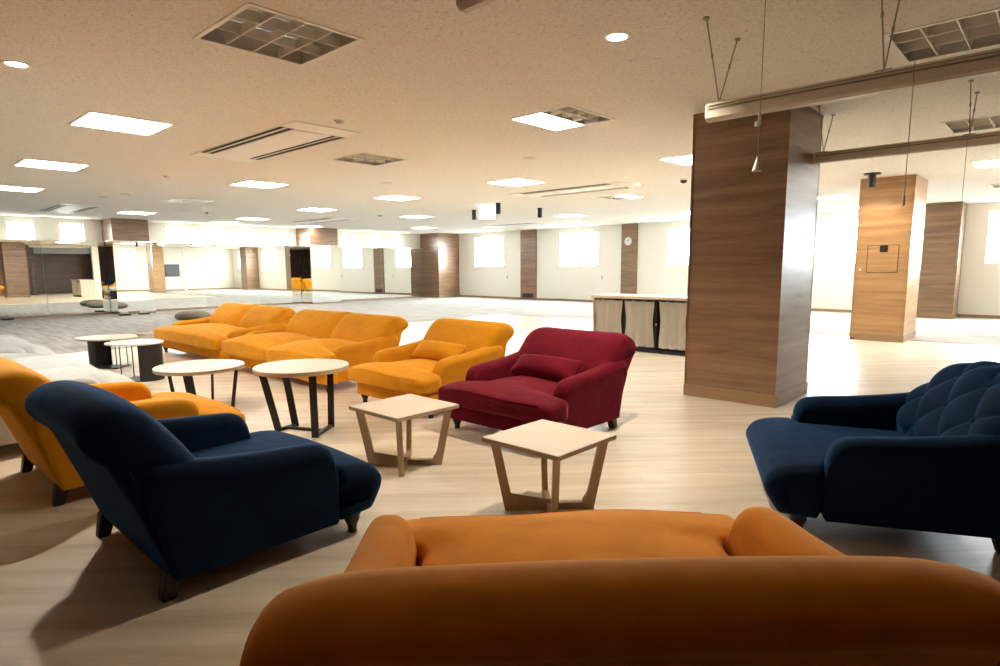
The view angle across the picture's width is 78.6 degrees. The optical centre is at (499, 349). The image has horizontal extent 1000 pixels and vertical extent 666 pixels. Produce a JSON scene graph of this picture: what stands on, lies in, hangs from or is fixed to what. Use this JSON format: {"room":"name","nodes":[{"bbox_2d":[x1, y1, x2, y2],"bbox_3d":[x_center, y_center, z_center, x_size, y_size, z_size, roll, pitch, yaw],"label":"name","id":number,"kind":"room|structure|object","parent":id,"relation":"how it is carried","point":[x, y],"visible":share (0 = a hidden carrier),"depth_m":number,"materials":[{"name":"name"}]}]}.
{"room":"lounge","nodes":[
{"label":"lounge","id":0,"kind":"room"},
{"bbox_2d":[0,215,419,247],"bbox_3d":[-9.515,-2.792,20.454,0.200,2.730,20.000,7,11,42],"label":"wall","id":1,"kind":"structure","parent":0,"point":[44,228],"depth_m":19.79,"materials":[{"name":"beige paint"}]},
{"bbox_2d":[6,221,33,239],"bbox_3d":[-13.045,-2.964,16.627,0.050,1.050,0.580,7,11,42],"label":"window","id":2,"kind":"structure","parent":1,"relation":"in","point":[6,221],"depth_m":16.59,"materials":[{"name":"white"}]},
{"bbox_2d":[0,239,48,316],"bbox_3d":[-13.168,-1.909,16.232,0.243,2.048,1.720,7,11,42],"label":"wall mirror","id":3,"kind":"object","parent":1,"relation":"attached to","point":[22,278],"visible":1,"depth_m":16.42,"materials":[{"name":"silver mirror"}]},
{"bbox_2d":[41,240,110,314],"bbox_3d":[-12.076,-2.076,17.403,0.243,2.048,1.500,7,11,42],"label":"wall mirror","id":4,"kind":"object","parent":1,"relation":"attached to","point":[75,272],"visible":0.84,"depth_m":17.30,"materials":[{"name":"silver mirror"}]},
{"bbox_2d":[151,242,206,308],"bbox_3d":[-10.280,-2.350,19.326,0.243,2.048,1.770,7,11,42],"label":"wall mirror","id":5,"kind":"object","parent":1,"relation":"attached to","point":[178,268],"visible":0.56,"depth_m":19.31,"materials":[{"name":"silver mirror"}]},
{"bbox_2d":[0,296,421,318],"bbox_3d":[-9.809,-1.377,19.967,0.270,0.060,18.600,7,11,42],"label":"baseboard","id":6,"kind":"structure","parent":1,"relation":"attached to","point":[95,313],"depth_m":19.34,"materials":[{"name":"brown wood"}]},
{"bbox_2d":[203,243,261,306],"bbox_3d":[-9.052,-2.537,20.641,0.243,2.048,1.850,7,11,42],"label":"wall mirror","id":7,"kind":"object","parent":1,"relation":"attached to","point":[232,271],"visible":0.8,"depth_m":20.53,"materials":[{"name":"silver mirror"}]},
{"bbox_2d":[258,245,301,303],"bbox_3d":[-7.901,-2.713,21.874,0.243,2.048,1.540,7,11,42],"label":"wall mirror","id":8,"kind":"object","parent":1,"relation":"attached to","point":[280,275],"visible":0.89,"depth_m":21.77,"materials":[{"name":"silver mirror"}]},
{"bbox_2d":[339,246,381,299],"bbox_3d":[-5.746,-3.042,24.182,0.243,2.048,2.410,7,11,42],"label":"wall mirror","id":9,"kind":"object","parent":1,"relation":"attached to","point":[360,267],"visible":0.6,"depth_m":24.25,"materials":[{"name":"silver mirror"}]},
{"bbox_2d":[381,247,424,297],"bbox_3d":[-4.151,-3.285,25.890,0.243,2.048,2.290,7,11,42],"label":"wall mirror","id":10,"kind":"object","parent":1,"relation":"attached to","point":[402,269],"visible":0.82,"depth_m":25.78,"materials":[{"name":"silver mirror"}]},
{"bbox_2d":[0,0,999,233],"bbox_3d":[-0.786,-3.109,12.258,24.200,0.001,20.400,7,11,42],"label":"ceiling","id":11,"kind":"structure","parent":0,"point":[431,84],"depth_m":5.32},
{"bbox_2d":[0,60,31,68],"bbox_3d":[-3.392,-2.002,4.285,0.176,0.006,0.176,7,11,42],"label":"recessed light","id":12,"kind":"object","parent":11,"relation":"in","point":[11,63],"visible":1,"depth_m":4.28,"materials":[{"name":"white paint"}]},
{"bbox_2d":[0,185,44,192],"bbox_3d":[-8.621,-2.936,10.864,0.754,0.146,0.754,7,11,42],"label":"panel light","id":13,"kind":"object","parent":11,"relation":"attached to","point":[6,188],"visible":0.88,"depth_m":10.95,"materials":[{"name":"white"}]},
{"bbox_2d":[12,158,90,171],"bbox_3d":[-6.197,-2.621,8.439,0.754,0.146,0.754,7,11,42],"label":"panel light","id":14,"kind":"object","parent":11,"relation":"attached to","point":[32,163],"visible":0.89,"depth_m":8.45,"materials":[{"name":"white"}]},
{"bbox_2d":[17,160,86,170],"bbox_3d":[-6.197,-2.560,8.447,0.698,0.014,0.698,7,11,42],"label":"diffuser","id":15,"kind":"object","parent":14,"relation":"attached to","point":[43,164],"depth_m":8.45,"materials":[{"name":"white"}]},
{"bbox_2d":[36,204,101,213],"bbox_3d":[-10.265,-3.345,14.514,2.600,0.019,0.760,7,11,42],"label":"air conditioner","id":16,"kind":"object","parent":11,"relation":"attached to","point":[62,208],"visible":1,"depth_m":14.31,"materials":[{"name":"white"}]},
{"bbox_2d":[47,206,88,212],"bbox_3d":[-10.265,-3.342,14.514,1.960,0.006,0.440,7,11,42],"label":"grille","id":17,"kind":"object","parent":16,"relation":"attached to","point":[68,209],"depth_m":14.52,"materials":[{"name":"metal"}]},
{"bbox_2d":[67,111,175,135],"bbox_3d":[-3.768,-2.315,6.077,0.754,0.146,0.754,7,11,42],"label":"panel light","id":18,"kind":"object","parent":11,"relation":"attached to","point":[89,119],"visible":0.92,"depth_m":6.06,"materials":[{"name":"white"}]},
{"bbox_2d":[118,211,154,214],"bbox_3d":[-9.351,-3.591,15.702,0.754,0.146,0.754,7,11,42],"label":"panel light","id":19,"kind":"object","parent":11,"relation":"attached to","point":[122,212],"visible":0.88,"depth_m":15.78,"materials":[{"name":"white"}]},
{"bbox_2d":[162,198,210,203],"bbox_3d":[-6.652,-3.164,12.982,0.800,0.009,0.800,7,11,42],"label":"ceiling vent","id":20,"kind":"object","parent":11,"relation":"in","point":[180,200],"visible":1,"depth_m":12.89,"materials":[{"name":"silver metal"}]},
{"bbox_2d":[229,180,288,188],"bbox_3d":[-4.157,-2.920,10.536,0.754,0.146,0.754,7,11,42],"label":"panel light","id":21,"kind":"object","parent":11,"relation":"attached to","point":[256,184],"visible":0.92,"depth_m":10.52,"materials":[{"name":"white"}]},
{"bbox_2d":[233,181,283,187],"bbox_3d":[-4.157,-2.859,10.544,0.698,0.014,0.698,7,11,42],"label":"diffuser","id":22,"kind":"object","parent":21,"relation":"attached to","point":[256,184],"depth_m":10.52,"materials":[{"name":"white"}]},
{"bbox_2d":[192,121,360,162],"bbox_3d":[-2.698,-2.387,7.131,2.600,0.019,0.760,7,11,42],"label":"air conditioner","id":23,"kind":"object","parent":11,"relation":"attached to","point":[293,136],"visible":1,"depth_m":6.93,"materials":[{"name":"white paint"}]},
{"bbox_2d":[216,129,329,158],"bbox_3d":[-2.698,-2.385,7.132,1.960,0.006,0.440,7,11,42],"label":"grille","id":24,"kind":"object","parent":23,"relation":"attached to","point":[291,138],"depth_m":7.00,"materials":[{"name":"white paint"}]},
{"bbox_2d":[193,2,364,66],"bbox_3d":[-1.387,-2.023,3.826,0.754,0.146,0.754,7,11,42],"label":"light","id":25,"kind":"object","parent":11,"relation":"attached to","point":[251,28],"visible":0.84,"depth_m":3.89,"materials":[{"name":"silver metal"}]},
{"bbox_2d":[297,208,335,211],"bbox_3d":[-4.546,-3.548,15.156,0.754,0.146,0.754,7,11,42],"label":"panel light","id":26,"kind":"object","parent":11,"relation":"attached to","point":[305,209],"visible":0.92,"depth_m":15.09,"materials":[{"name":"white"}]},
{"bbox_2d":[288,217,351,223],"bbox_3d":[-5.462,-3.938,18.637,2.600,0.019,0.760,7,11,42],"label":"air conditioner","id":27,"kind":"object","parent":11,"relation":"attached to","point":[333,219],"visible":1,"depth_m":18.44,"materials":[{"name":"white"}]},
{"bbox_2d":[299,219,344,222],"bbox_3d":[-5.462,-3.936,18.638,1.960,0.006,0.440,7,11,42],"label":"grille","id":28,"kind":"object","parent":27,"relation":"attached to","point":[324,220],"depth_m":18.49,"materials":[{"name":"metal"}]},
{"bbox_2d":[329,152,408,165],"bbox_3d":[-1.749,-2.609,8.139,0.754,0.146,0.754,7,11,42],"label":"light","id":29,"kind":"object","parent":11,"relation":"attached to","point":[364,158],"visible":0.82,"depth_m":8.22,"materials":[{"name":"silver metal"}]},
{"bbox_2d":[373,195,420,200],"bbox_3d":[-2.135,-3.229,12.703,0.754,0.146,0.754,7,11,42],"label":"panel light","id":30,"kind":"object","parent":11,"relation":"attached to","point":[391,197],"visible":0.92,"depth_m":12.76,"materials":[{"name":"white"}]},
{"bbox_2d":[377,196,416,200],"bbox_3d":[-2.134,-3.167,12.711,0.698,0.014,0.698,7,11,42],"label":"diffuser","id":31,"kind":"object","parent":30,"relation":"attached to","point":[397,198],"depth_m":12.77,"materials":[{"name":"white"}]},
{"bbox_2d":[456,0,497,13],"bbox_3d":[0.828,-1.373,1.329,2.612,0.512,0.496,7,11,42],"label":"rail","id":32,"kind":"object","parent":11,"relation":"hanging from","point":[464,6],"visible":1,"depth_m":2.19,"materials":[{"name":"beige metal"}]},
{"bbox_2d":[479,205,494,218],"bbox_3d":[-0.297,-3.224,14.259,0.380,0.320,0.064,-1,8,-2],"label":"exit sign","id":33,"kind":"object","parent":11,"relation":"hanging from","point":[485,212],"visible":1,"depth_m":14.23,"materials":[{"name":"white plastic"}]},
{"bbox_2d":[485,178,546,186],"bbox_3d":[0.275,-2.940,10.466,0.754,0.146,0.754,7,11,42],"label":"panel light","id":34,"kind":"object","parent":11,"relation":"attached to","point":[514,182],"visible":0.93,"depth_m":10.47,"materials":[{"name":"white"}]},
{"bbox_2d":[490,179,542,185],"bbox_3d":[0.275,-2.878,10.475,0.698,0.014,0.698,7,11,42],"label":"diffuser","id":35,"kind":"object","parent":34,"relation":"attached to","point":[509,182],"depth_m":10.47,"materials":[{"name":"white"}]},
{"bbox_2d":[482,222,552,226],"bbox_3d":[0.560,-4.319,21.145,2.600,0.019,0.760,7,11,42],"label":"air conditioner","id":36,"kind":"object","parent":11,"relation":"attached to","point":[537,223],"visible":1,"depth_m":20.88,"materials":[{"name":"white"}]},
{"bbox_2d":[492,223,536,226],"bbox_3d":[0.560,-4.317,21.146,1.960,0.006,0.440,7,11,42],"label":"grille","id":37,"kind":"object","parent":36,"relation":"attached to","point":[532,223],"depth_m":21.21,"materials":[{"name":"white paint"}]},
{"bbox_2d":[508,105,615,130],"bbox_3d":[0.609,-2.330,5.978,0.754,0.146,0.754,7,11,42],"label":"light","id":38,"kind":"object","parent":11,"relation":"attached to","point":[569,116],"visible":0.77,"depth_m":6.00,"materials":[{"name":"white paint"}]},
{"bbox_2d":[514,113,581,129],"bbox_3d":[0.481,-2.284,6.103,0.349,0.014,0.698,7,11,42],"label":"diffuser","id":39,"kind":"object","parent":38,"relation":"attached to","point":[548,121],"depth_m":6.08,"materials":[{"name":"white"}]},
{"bbox_2d":[509,182,643,197],"bbox_3d":[1.385,-3.022,11.592,2.600,0.019,0.760,7,11,42],"label":"air conditioner","id":40,"kind":"object","parent":11,"relation":"attached to","point":[615,185],"visible":1,"depth_m":11.42,"materials":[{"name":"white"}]},
{"bbox_2d":[527,185,621,195],"bbox_3d":[1.385,-3.020,11.592,1.960,0.006,0.440,7,11,42],"label":"grille","id":41,"kind":"object","parent":40,"relation":"attached to","point":[603,187],"depth_m":11.52,"materials":[{"name":"white paint"}]},
{"bbox_2d":[603,31,630,41],"bbox_3d":[0.736,-1.969,3.846,0.176,0.006,0.176,7,11,42],"label":"recessed light","id":42,"kind":"object","parent":11,"relation":"in","point":[618,36],"visible":1,"depth_m":3.83,"materials":[{"name":"white paint"}]},
{"bbox_2d":[596,194,645,199],"bbox_3d":[2.552,-3.277,12.832,0.754,0.146,0.754,7,11,42],"label":"light","id":43,"kind":"object","parent":11,"relation":"attached to","point":[626,196],"visible":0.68,"depth_m":12.89,"materials":[{"name":"white paint"}]},
{"bbox_2d":[617,195,641,198],"bbox_3d":[2.686,-3.200,12.717,0.333,0.014,0.698,7,11,42],"label":"diffuser","id":44,"kind":"object","parent":43,"relation":"attached to","point":[624,196],"depth_m":12.70,"materials":[{"name":"white"}]},
{"bbox_2d":[658,154,691,165],"bbox_3d":[2.661,-2.657,8.278,0.754,0.146,0.754,7,11,42],"label":"panel light","id":45,"kind":"object","parent":11,"relation":"attached to","point":[684,160],"visible":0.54,"depth_m":8.31,"materials":[{"name":"white paint"}]},
{"bbox_2d":[752,0,765,171],"bbox_3d":[1.369,-1.417,3.197,0.052,0.934,0.052,7,11,42],"label":"pull cord","id":46,"kind":"object","parent":11,"relation":"hanging from","point":[757,167],"visible":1,"depth_m":3.23,"materials":[{"name":"silver metal"}]},
{"bbox_2d":[818,194,855,199],"bbox_3d":[7.134,-3.341,13.083,0.754,0.146,0.754,7,11,42],"label":"panel light","id":47,"kind":"object","parent":11,"relation":"attached to","point":[845,195],"visible":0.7,"depth_m":13.12,"materials":[{"name":"white"}]},
{"bbox_2d":[703,0,999,122],"bbox_3d":[2.281,-1.583,2.913,2.647,0.544,0.496,7,11,42],"label":"rail","id":48,"kind":"object","parent":11,"relation":"hanging from","point":[984,63],"visible":1,"depth_m":3.23,"materials":[{"name":"beige metal"}]},
{"bbox_2d":[902,61,915,205],"bbox_3d":[2.067,-1.088,3.087,0.012,0.705,0.011,7,11,42],"label":"pull cord","id":49,"kind":"object","parent":48,"relation":"hanging from","point":[904,196],"visible":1,"depth_m":3.09,"materials":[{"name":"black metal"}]},
{"bbox_2d":[864,172,880,186],"bbox_3d":[5.911,-2.699,9.708,0.240,0.210,0.240,7,11,42],"label":"spotlight","id":50,"kind":"object","parent":11,"relation":"attached to","point":[871,176],"visible":1,"depth_m":9.67,"materials":[{"name":"black metal"}]},
{"bbox_2d":[813,80,999,163],"bbox_3d":[4.019,-1.891,4.864,2.777,0.484,0.496,7,11,42],"label":"rail","id":51,"kind":"object","parent":11,"relation":"hanging from","point":[987,138],"visible":1,"depth_m":5.26,"materials":[{"name":"beige metal"}]},
{"bbox_2d":[955,137,967,264],"bbox_3d":[3.823,-1.227,5.059,0.012,1.045,0.011,7,11,42],"label":"pull cord","id":52,"kind":"object","parent":51,"relation":"hanging from","point":[967,137],"visible":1,"depth_m":5.06,"materials":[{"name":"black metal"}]},
{"bbox_2d":[881,8,999,63],"bbox_3d":[2.929,-2.055,3.850,0.754,0.146,0.754,7,11,42],"label":"light","id":53,"kind":"object","parent":11,"relation":"attached to","point":[981,30],"visible":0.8,"depth_m":3.98,"materials":[{"name":"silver metal"}]},
{"bbox_2d":[941,114,999,133],"bbox_3d":[5.028,-2.395,6.244,0.754,0.146,0.754,7,11,42],"label":"light","id":54,"kind":"object","parent":11,"relation":"attached to","point":[986,122],"visible":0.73,"depth_m":6.41,"materials":[{"name":"silver metal"}]},
{"bbox_2d":[970,159,999,167],"bbox_3d":[7.209,-2.744,8.697,0.754,0.146,0.754,7,11,42],"label":"panel light","id":55,"kind":"object","parent":11,"relation":"attached to","point":[989,163],"visible":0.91,"depth_m":8.81,"materials":[{"name":"white"}]},
{"bbox_2d":[0,314,999,665],"bbox_3d":[0.544,0.385,7.216,14.050,0.120,13.750,7,11,42],"label":"floor","id":56,"kind":"structure","parent":0,"point":[70,596],"depth_m":3.49,"materials":[{"name":"brown wood"}]},
{"bbox_2d":[0,335,56,355],"bbox_3d":[-5.999,0.017,6.902,2.228,0.778,1.271,7,11,42],"label":"sofa","id":57,"kind":"object","parent":56,"relation":"on","point":[8,344],"visible":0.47,"depth_m":6.62,"materials":[{"name":"grey fabric"}]},
{"bbox_2d":[0,335,28,342],"bbox_3d":[-6.276,-0.029,7.424,1.110,0.284,0.880,7,11,42],"label":"seat cushion","id":58,"kind":"object","parent":57,"relation":"on","point":[3,338],"depth_m":7.42,"materials":[{"name":"grey fabric"}]},
{"bbox_2d":[0,342,56,355],"bbox_3d":[-5.455,0.069,6.671,1.110,0.283,0.880,7,11,42],"label":"seat cushion","id":59,"kind":"object","parent":57,"relation":"on","point":[5,347],"depth_m":6.58,"materials":[{"name":"grey fabric"}]},
{"bbox_2d":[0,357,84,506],"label":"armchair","id":60,"kind":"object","parent":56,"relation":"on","point":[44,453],"depth_m":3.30,"materials":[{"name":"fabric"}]},
{"bbox_2d":[0,353,133,445],"bbox_3d":[-4.038,0.250,5.105,2.228,0.778,1.271,7,11,42],"label":"sofa","id":61,"kind":"object","parent":56,"relation":"on","point":[54,367],"visible":0.32,"depth_m":4.91,"materials":[{"name":"grey fabric"}]},
{"bbox_2d":[10,354,93,370],"bbox_3d":[-4.316,0.203,5.626,1.110,0.284,0.880,7,11,42],"label":"seat cushion","id":62,"kind":"object","parent":61,"relation":"on","point":[34,362],"depth_m":5.52,"materials":[{"name":"grey fabric"}]},
{"bbox_2d":[35,367,132,382],"bbox_3d":[-3.495,0.301,4.874,1.110,0.283,0.880,7,11,42],"label":"seat cushion","id":63,"kind":"object","parent":61,"relation":"on","point":[79,374],"depth_m":4.81,"materials":[{"name":"grey fabric"}]},
{"bbox_2d":[75,334,141,368],"bbox_3d":[-5.193,0.027,8.154,0.808,0.410,0.646,0,8,0],"label":"c-table","id":64,"kind":"object","parent":56,"relation":"on","point":[99,355],"visible":0.86,"depth_m":8.17,"materials":[{"name":"brown wood"}]},
{"bbox_2d":[104,339,164,381],"bbox_3d":[-4.308,0.127,7.231,0.626,0.450,0.545,0,8,0],"label":"c-table","id":65,"kind":"object","parent":56,"relation":"on","point":[150,351],"visible":0.98,"depth_m":7.11,"materials":[{"name":"white stone"}]},
{"bbox_2d":[90,381,245,421],"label":"armchair","id":66,"kind":"object","parent":56,"relation":"on","point":[162,405],"depth_m":4.09,"materials":[{"name":"fabric"}]},
{"bbox_2d":[131,392,245,421],"bbox_3d":[-2.367,0.446,4.086,1.108,0.193,0.906,7,11,42],"label":"seat cushion","id":67,"kind":"object","parent":66,"relation":"on","point":[204,406],"depth_m":4.11,"materials":[{"name":"fabric"}]},
{"bbox_2d":[152,359,244,406],"bbox_3d":[-2.789,0.347,5.707,0.772,0.414,0.772,0,8,0],"label":"round table","id":68,"kind":"object","parent":56,"relation":"on","point":[187,369],"visible":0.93,"depth_m":5.60,"materials":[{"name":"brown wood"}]},
{"bbox_2d":[25,380,380,602],"bbox_3d":[-1.379,0.504,2.943,1.044,0.823,1.265,7,11,42],"label":"armchair","id":69,"kind":"object","parent":56,"relation":"on","point":[200,493],"visible":1,"depth_m":2.50,"materials":[{"name":"blue fabric"}]},
{"bbox_2d":[153,303,295,358],"bbox_3d":[-4.179,-0.290,9.219,2.268,0.738,1.271,7,11,42],"label":"sofa","id":70,"kind":"object","parent":56,"relation":"on","point":[204,336],"visible":0.67,"depth_m":8.86,"materials":[{"name":"fabric"}]},
{"bbox_2d":[153,323,243,349],"bbox_3d":[-4.311,-0.254,9.079,2.268,0.256,0.880,7,11,42],"label":"seat cushion","id":71,"kind":"object","parent":70,"relation":"on","point":[204,336],"depth_m":8.66,"materials":[{"name":"fabric"}]},
{"bbox_2d":[252,359,348,437],"bbox_3d":[-1.584,0.387,4.918,0.732,0.536,0.732,0,8,0],"label":"round table","id":72,"kind":"object","parent":56,"relation":"on","point":[310,368],"visible":0.99,"depth_m":4.86,"materials":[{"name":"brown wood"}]},
{"bbox_2d":[221,309,408,391],"bbox_3d":[-2.298,-0.064,7.467,2.348,0.738,1.271,7,11,42],"label":"sofa","id":73,"kind":"object","parent":56,"relation":"on","point":[353,338],"visible":0.83,"depth_m":7.14,"materials":[{"name":"fabric"}]},
{"bbox_2d":[221,332,317,361],"bbox_3d":[-2.863,-0.085,7.723,1.170,0.269,0.880,7,11,42],"label":"seat cushion","id":74,"kind":"object","parent":73,"relation":"on","point":[252,346],"depth_m":7.43,"materials":[{"name":"fabric"}]},
{"bbox_2d":[265,338,356,361],"bbox_3d":[-1.998,0.017,6.930,1.170,0.270,0.880,7,11,42],"label":"seat cushion","id":75,"kind":"object","parent":73,"relation":"on","point":[345,349],"depth_m":6.62,"materials":[{"name":"fabric"}]},
{"bbox_2d":[349,394,458,476],"bbox_3d":[-0.628,0.561,4.037,0.511,0.405,0.511,7,11,42],"label":"side table","id":76,"kind":"object","parent":56,"relation":"on","point":[407,407],"visible":0.99,"depth_m":4.02,"materials":[{"name":"brown wood"}]},
{"bbox_2d":[348,318,513,418],"bbox_3d":[-0.645,0.123,5.923,1.128,0.763,1.271,7,11,42],"label":"armchair","id":77,"kind":"object","parent":56,"relation":"on","point":[393,371],"visible":0.7,"depth_m":5.73,"materials":[{"name":"fabric"}]},
{"bbox_2d":[348,358,440,395],"bbox_3d":[-0.777,0.204,5.789,1.128,0.194,0.880,7,11,42],"label":"seat cushion","id":78,"kind":"object","parent":77,"relation":"on","point":[420,376],"depth_m":5.46,"materials":[{"name":"fabric"}]},
{"bbox_2d":[412,340,465,360],"bbox_3d":[-0.601,0.076,5.964,0.640,0.320,0.192,7,11,42],"label":"lumbar cushion","id":79,"kind":"object","parent":77,"relation":"on","point":[428,349],"visible":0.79,"depth_m":5.86,"materials":[{"name":"fabric"}]},
{"bbox_2d":[57,314,997,353],"bbox_3d":[-0.045,0.253,7.760,12.470,0.007,13.770,7,11,42],"label":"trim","id":80,"kind":"structure","parent":56,"relation":"on","point":[494,314],"depth_m":10.44,"materials":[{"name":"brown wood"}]},
{"bbox_2d":[438,327,635,430],"bbox_3d":[0.329,0.254,4.937,1.148,0.758,1.271,7,11,42],"label":"armchair","id":81,"kind":"object","parent":56,"relation":"on","point":[491,396],"visible":0.84,"depth_m":4.72,"materials":[{"name":"red fabric"}]},
{"bbox_2d":[438,375,567,421],"bbox_3d":[0.196,0.332,4.802,1.148,0.194,0.880,7,11,42],"label":"seat cushion","id":82,"kind":"object","parent":81,"relation":"on","point":[519,397],"depth_m":4.50,"materials":[{"name":"red fabric"}]},
{"bbox_2d":[510,354,581,380],"bbox_3d":[0.365,0.205,4.970,0.640,0.320,0.192,7,11,42],"label":"lumbar cushion","id":83,"kind":"object","parent":81,"relation":"on","point":[535,365],"visible":0.82,"depth_m":4.86,"materials":[{"name":"red fabric"}]},
{"bbox_2d":[482,419,615,512],"bbox_3d":[0.265,0.658,3.285,0.511,0.405,0.511,7,11,42],"label":"side table","id":84,"kind":"object","parent":56,"relation":"on","point":[556,442],"visible":0.97,"depth_m":3.26,"materials":[{"name":"brown wood"}]},
{"bbox_2d":[239,507,999,665],"bbox_3d":[0.261,0.710,1.729,1.502,0.723,1.271,-1,8,-2],"label":"loveseat","id":85,"kind":"object","parent":56,"relation":"on","point":[605,587],"visible":1,"depth_m":1.11,"materials":[{"name":"orange fabric"}]},
{"bbox_2d":[406,510,734,565],"bbox_3d":[0.254,0.723,1.929,1.322,0.195,0.880,-1,8,-2],"label":"seat cushion","id":86,"kind":"object","parent":85,"relation":"on","point":[582,534],"depth_m":2.05,"materials":[{"name":"orange fabric"}]},
{"bbox_2d":[591,293,686,355],"bbox_3d":[2.305,-0.423,9.486,1.700,0.845,0.670,7,11,42],"label":"cabinet","id":87,"kind":"object","parent":56,"relation":"on","point":[655,323],"depth_m":9.22,"materials":[{"name":"brown wood"}]},
{"bbox_2d":[595,299,622,332],"bbox_3d":[1.704,-0.452,9.640,0.505,0.700,0.040,7,11,42],"label":"curtain","id":88,"kind":"object","parent":87,"relation":"hanging from","point":[608,312],"depth_m":9.62,"materials":[{"name":"white fabric"}]},
{"bbox_2d":[591,293,686,300],"bbox_3d":[2.303,-0.819,9.432,1.700,0.045,0.670,7,11,42],"label":"countertop","id":89,"kind":"structure","parent":87,"relation":"on","point":[614,295],"depth_m":9.32,"materials":[{"name":"white wood"}]},
{"bbox_2d":[625,300,654,346],"bbox_3d":[2.105,-0.405,9.273,0.505,0.700,0.040,7,11,42],"label":"curtain","id":90,"kind":"object","parent":87,"relation":"hanging from","point":[638,313],"depth_m":9.26,"materials":[{"name":"white fabric"}]},
{"bbox_2d":[658,301,686,349],"bbox_3d":[2.510,-0.357,8.901,0.440,0.700,0.040,7,11,42],"label":"curtain","id":91,"kind":"object","parent":87,"relation":"hanging from","point":[672,334],"depth_m":8.90,"materials":[{"name":"white fabric"}]},
{"bbox_2d":[683,106,823,407],"bbox_3d":[2.498,-0.906,6.050,0.903,2.728,0.933,7,11,42],"label":"pillar","id":92,"kind":"structure","parent":56,"relation":"on","point":[752,235],"depth_m":5.71,"materials":[{"name":"brown wood"}]},
{"bbox_2d":[746,361,999,553],"bbox_3d":[2.036,0.454,3.245,1.265,0.798,1.084,2,8,17],"label":"armchair","id":93,"kind":"object","parent":56,"relation":"on","point":[926,458],"visible":1,"depth_m":2.86,"materials":[{"name":"blue fabric"}]},
{"bbox_2d":[849,174,927,342],"bbox_3d":[6.770,-1.560,10.643,0.808,2.728,1.119,7,11,42],"label":"pillar","id":94,"kind":"structure","parent":56,"relation":"on","point":[889,241],"depth_m":10.27,"materials":[{"name":"laminate"}]},
{"bbox_2d":[0,297,999,352],"bbox_3d":[-0.878,-0.359,12.736,23.700,0.122,20.000,7,11,42],"label":"floor","id":95,"kind":"structure","parent":0,"point":[58,334],"depth_m":15.38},
{"bbox_2d":[101,218,155,314],"bbox_3d":[-10.964,-2.451,18.037,0.966,2.726,1.002,7,11,42],"label":"pillar","id":96,"kind":"structure","parent":95,"relation":"on","point":[127,245],"depth_m":17.69,"materials":[{"name":"brown wood"}]},
{"bbox_2d":[174,310,208,319],"bbox_3d":[-7.973,-0.909,15.843,0.854,0.220,0.854,-2,8,-13],"label":"pouf","id":97,"kind":"object","parent":95,"relation":"on","point":[193,314],"visible":0.8,"depth_m":15.54,"materials":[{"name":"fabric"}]},
{"bbox_2d":[296,227,340,303],"bbox_3d":[-6.711,-3.100,22.592,0.966,2.726,1.192,7,11,42],"label":"pillar","id":98,"kind":"structure","parent":95,"relation":"on","point":[318,247],"depth_m":22.20,"materials":[{"name":"brown wood"}]},
{"bbox_2d":[299,246,340,302],"bbox_3d":[-6.704,-2.809,22.627,0.940,2.040,1.180,7,11,42],"label":"mirror","id":99,"kind":"object","parent":98,"relation":"on","point":[319,265],"depth_m":22.24,"materials":[{"name":"mirror"}]},
{"bbox_2d":[420,233,459,297],"bbox_3d":[-2.631,-3.703,26.812,1.198,2.728,1.208,7,11,42],"label":"pillar","id":100,"kind":"structure","parent":95,"relation":"on","point":[441,250],"depth_m":26.36,"materials":[{"name":"brown wood"}]},
{"bbox_2d":[916,201,966,318],"bbox_3d":[10.689,-2.162,14.870,0.828,2.728,0.808,7,11,42],"label":"pillar","id":101,"kind":"structure","parent":95,"relation":"on","point":[939,282],"depth_m":14.55,"materials":[{"name":"brown wood"}]},
{"bbox_2d":[459,202,999,314],"bbox_3d":[5.535,-2.869,20.297,22.100,2.730,0.220,7,11,42],"label":"wall","id":102,"kind":"structure","parent":0,"point":[832,288],"depth_m":20.69,"materials":[{"name":"beige paint"}]},
{"bbox_2d":[477,237,502,266],"bbox_3d":[-0.375,-4.115,25.685,1.650,1.220,0.050,7,11,42],"label":"window","id":103,"kind":"structure","parent":102,"relation":"in","point":[488,237],"depth_m":25.70,"materials":[{"name":"white"}]},
{"bbox_2d":[520,229,536,298],"bbox_3d":[1.125,-3.376,24.156,0.800,2.710,0.050,7,11,42],"label":"trim","id":104,"kind":"structure","parent":102,"relation":"attached to","point":[528,238],"depth_m":24.11,"materials":[{"name":"brown wood"}]},
{"bbox_2d":[562,232,597,265],"bbox_3d":[2.985,-3.717,22.605,1.700,1.220,0.050,7,11,42],"label":"window","id":105,"kind":"structure","parent":102,"relation":"in","point":[585,232],"depth_m":22.63,"materials":[{"name":"white"}]},
{"bbox_2d":[620,223,637,293],"bbox_3d":[4.459,-2.981,21.100,0.620,2.710,0.050,7,11,42],"label":"trim","id":106,"kind":"structure","parent":102,"relation":"attached to","point":[629,254],"depth_m":21.05,"materials":[{"name":"brown wood"}]},
{"bbox_2d":[669,227,689,265],"bbox_3d":[6.252,-3.330,19.610,1.700,1.220,0.050,7,11,42],"label":"window","id":107,"kind":"structure","parent":102,"relation":"in","point":[683,227],"depth_m":20.11,"materials":[{"name":"white"}]},
{"bbox_2d":[460,295,999,318],"bbox_3d":[5.830,-1.498,20.053,20.700,0.075,0.018,7,11,42],"label":"baseboard","id":108,"kind":"structure","parent":102,"relation":"attached to","point":[812,309],"depth_m":17.27,"materials":[{"name":"brown wood"}]},
{"bbox_2d":[819,219,857,264],"bbox_3d":[9.594,-2.934,16.547,1.700,1.220,0.050,7,11,42],"label":"window","id":109,"kind":"structure","parent":102,"relation":"in","point":[822,221],"depth_m":16.86,"materials":[{"name":"white"}]},
{"bbox_2d":[986,211,999,263],"bbox_3d":[12.292,-2.614,14.072,1.650,1.220,0.050,7,11,42],"label":"window","id":110,"kind":"structure","parent":102,"relation":"in","point":[991,213],"depth_m":14.59,"materials":[{"name":"white"}]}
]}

